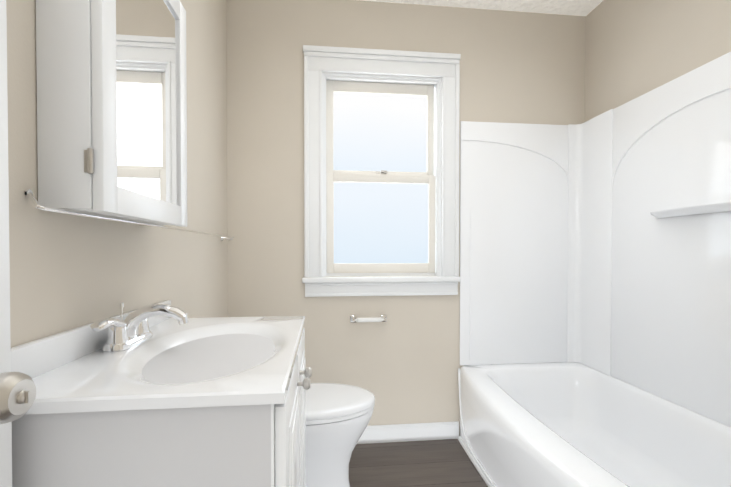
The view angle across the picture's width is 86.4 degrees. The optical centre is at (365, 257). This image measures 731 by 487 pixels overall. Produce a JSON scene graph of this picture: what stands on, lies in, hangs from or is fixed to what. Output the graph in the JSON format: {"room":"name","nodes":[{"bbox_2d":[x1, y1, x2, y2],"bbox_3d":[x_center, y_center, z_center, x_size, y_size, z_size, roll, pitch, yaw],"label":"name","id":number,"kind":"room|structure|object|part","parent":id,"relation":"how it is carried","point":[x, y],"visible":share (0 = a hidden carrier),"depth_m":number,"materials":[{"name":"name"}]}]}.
{"room":"bathroom","nodes":[
{"label":"bathroom","id":0,"kind":"room"},
{"bbox_2d":[6,0,227,347],"bbox_3d":[-0.669,-0.170,0.911,0.120,2.440,2.563,0,1,-6],"label":"wall","id":1,"kind":"structure","parent":0,"point":[68,272],"depth_m":0.95,"materials":[{"name":"beige paint"}]},
{"bbox_2d":[36,0,186,226],"bbox_3d":[-0.550,-0.398,0.906,0.110,0.625,0.446,0,1,-6],"label":"upper cabinet","id":2,"kind":"object","parent":1,"relation":"attached to","point":[111,110],"visible":0.96,"depth_m":0.74,"materials":[{"name":"white paint"},{"name":"mirror glass"}]},
{"bbox_3d":[-0.506,-0.398,0.915,0.020,0.625,0.438,0,1,-6],"label":"door frame","id":3,"kind":"part","parent":2,"relation":"part of","materials":[{"name":"white wood"}]},
{"bbox_2d":[116,0,178,205],"bbox_3d":[-0.506,-0.398,0.915,0.004,0.523,0.344,0,1,-6],"label":"mirror","id":4,"kind":"object","parent":2,"relation":"attached to","point":[147,31],"depth_m":0.89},
{"bbox_2d":[25,189,233,240],"bbox_3d":[-0.625,-0.099,1.309,0.055,0.055,1.366,0,1,-6],"label":"towel rail","id":5,"kind":"object","parent":1,"relation":"attached to","point":[28,193],"visible":1,"depth_m":0.79,"materials":[{"name":"silver metal"}]},
{"bbox_2d":[226,0,585,435],"bbox_3d":[0.270,-0.188,2.242,2.036,2.440,0.120,0,1,-6],"label":"wall","id":6,"kind":"structure","parent":0,"point":[402,363],"depth_m":2.15,"materials":[{"name":"beige paint"}]},
{"bbox_2d":[350,315,386,321],"bbox_3d":[0.020,0.341,2.131,0.202,0.038,0.059,0,1,-6],"label":"paper holder","id":7,"kind":"object","parent":6,"relation":"attached to","point":[382,318],"visible":1,"depth_m":2.11,"materials":[{"name":"silver metal"}]},
{"bbox_2d":[302,276,460,296],"bbox_3d":[0.093,0.162,2.160,0.876,0.105,0.083,0,1,-6],"label":"window sill","id":8,"kind":"structure","parent":6,"relation":"attached to","point":[377,286],"depth_m":2.14,"materials":[{"name":"white paint"}]},
{"bbox_2d":[303,45,460,276],"bbox_3d":[0.090,-0.511,2.200,0.870,1.241,0.155,0,1,-6],"label":"window","id":9,"kind":"structure","parent":6,"relation":"in","point":[380,222],"depth_m":2.19,"materials":[{"name":"white paint"}]},
{"bbox_3d":[0.087,-0.712,2.235,0.550,0.450,0.004,0,1,-6],"label":"glass","id":10,"kind":"part","parent":9,"relation":"part of","materials":[{"name":"clear glass"}]},
{"bbox_3d":[0.089,-0.453,2.221,0.623,1.084,0.068,0,1,-6],"label":"window sash","id":11,"kind":"part","parent":9,"relation":"part of","materials":[{"name":"white wood"}]},
{"bbox_3d":[0.091,-0.192,2.208,0.550,0.462,0.004,0,1,-6],"label":"glass","id":12,"kind":"part","parent":9,"relation":"part of","materials":[{"name":"clear glass"}]},
{"bbox_2d":[357,421,458,443],"bbox_3d":[-0.102,0.987,2.150,1.273,0.094,0.013,0,1,-6],"label":"baseboard","id":13,"kind":"structure","parent":6,"relation":"attached to","point":[408,432],"depth_m":2.18,"materials":[{"name":"white paint"}]},
{"bbox_2d":[349,439,487,486],"bbox_3d":[0.403,1.079,1.045,2.276,0.060,2.563,0,1,-6],"label":"floor","id":14,"kind":"structure","parent":0,"point":[438,463],"depth_m":1.94,"materials":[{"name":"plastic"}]},
{"bbox_2d":[11,300,311,486],"bbox_3d":[-0.369,0.578,0.930,0.474,0.945,0.704,0,1,-6],"label":"bathroom vanity","id":15,"kind":"object","parent":14,"relation":"on","point":[155,395],"visible":1,"depth_m":0.61,"materials":[{"name":"white wood"}]},
{"bbox_2d":[90,302,187,351],"bbox_3d":[-0.496,0.153,0.908,0.157,0.094,0.268,0,1,-6],"label":"faucet","id":16,"kind":"object","parent":15,"relation":"on","point":[129,332],"depth_m":0.89,"materials":[{"name":"silver metal"}]},
{"bbox_2d":[306,383,374,486],"bbox_3d":[-0.319,0.666,1.663,0.725,0.748,0.470,0,1,-6],"label":"toilet","id":17,"kind":"object","parent":14,"relation":"on","point":[338,417],"visible":0.42,"depth_m":1.57,"materials":[{"name":"white ceramic"}]},
{"bbox_3d":[-0.207,0.617,1.675,0.499,0.046,0.380,0,1,-6],"label":"seat lid","id":18,"kind":"part","parent":17,"relation":"part of","materials":[{"name":"white ceramic"}]},
{"bbox_2d":[457,436,493,486],"bbox_3d":[0.604,1.035,1.462,0.041,0.016,1.509,0,1,-6],"label":"baseboard trim","id":19,"kind":"object","parent":14,"relation":"on","point":[476,465],"visible":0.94,"depth_m":1.93,"materials":[{"name":"white paint"}]},
{"bbox_2d":[458,52,730,486],"bbox_3d":[0.956,0.142,1.475,0.836,1.802,1.559,0,1,-6],"label":"tub","id":20,"kind":"object","parent":14,"relation":"on","point":[595,302],"visible":1,"depth_m":1.90,"materials":[{"name":"white plastic"}]},
{"bbox_2d":[651,202,730,217],"bbox_3d":[1.294,-0.183,1.521,0.080,0.026,0.470,0,1,-6],"label":"shelf","id":21,"kind":"object","parent":20,"relation":"attached to","point":[710,209],"depth_m":1.53,"materials":[{"name":"white plastic"}]},
{"bbox_2d":[360,0,603,15],"bbox_3d":[0.403,-1.421,1.011,2.276,0.060,2.563,0,1,-6],"label":"ceiling","id":22,"kind":"structure","parent":0,"point":[575,7],"depth_m":2.17,"materials":[{"name":"white paint"}]},
{"bbox_2d":[585,0,730,121],"bbox_3d":[1.475,-0.173,1.145,0.120,2.440,2.563,0,1,-6],"label":"wall","id":23,"kind":"structure","parent":0,"point":[634,49],"depth_m":1.86,"materials":[{"name":"beige paint"}]},
{"bbox_3d":[0.536,-0.155,-0.186,2.036,2.440,0.120,0,1,-6],"label":"wall","id":24,"kind":"structure","parent":0,"visible":0},
{"bbox_2d":[0,0,11,486],"bbox_3d":[-0.479,0.037,0.154,0.035,2.023,0.741,0,1,-3],"label":"door","id":25,"kind":"structure","parent":24,"relation":"in","point":[5,433],"depth_m":0.52,"materials":[{"name":"white paint"}]},
{"bbox_2d":[0,372,35,423],"bbox_3d":[-0.482,0.168,0.480,0.151,0.067,0.098,0,1,-6],"label":"door knob","id":26,"kind":"object","parent":25,"relation":"attached to","point":[17,393],"depth_m":0.46,"materials":[{"name":"silver metal"}]}
]}

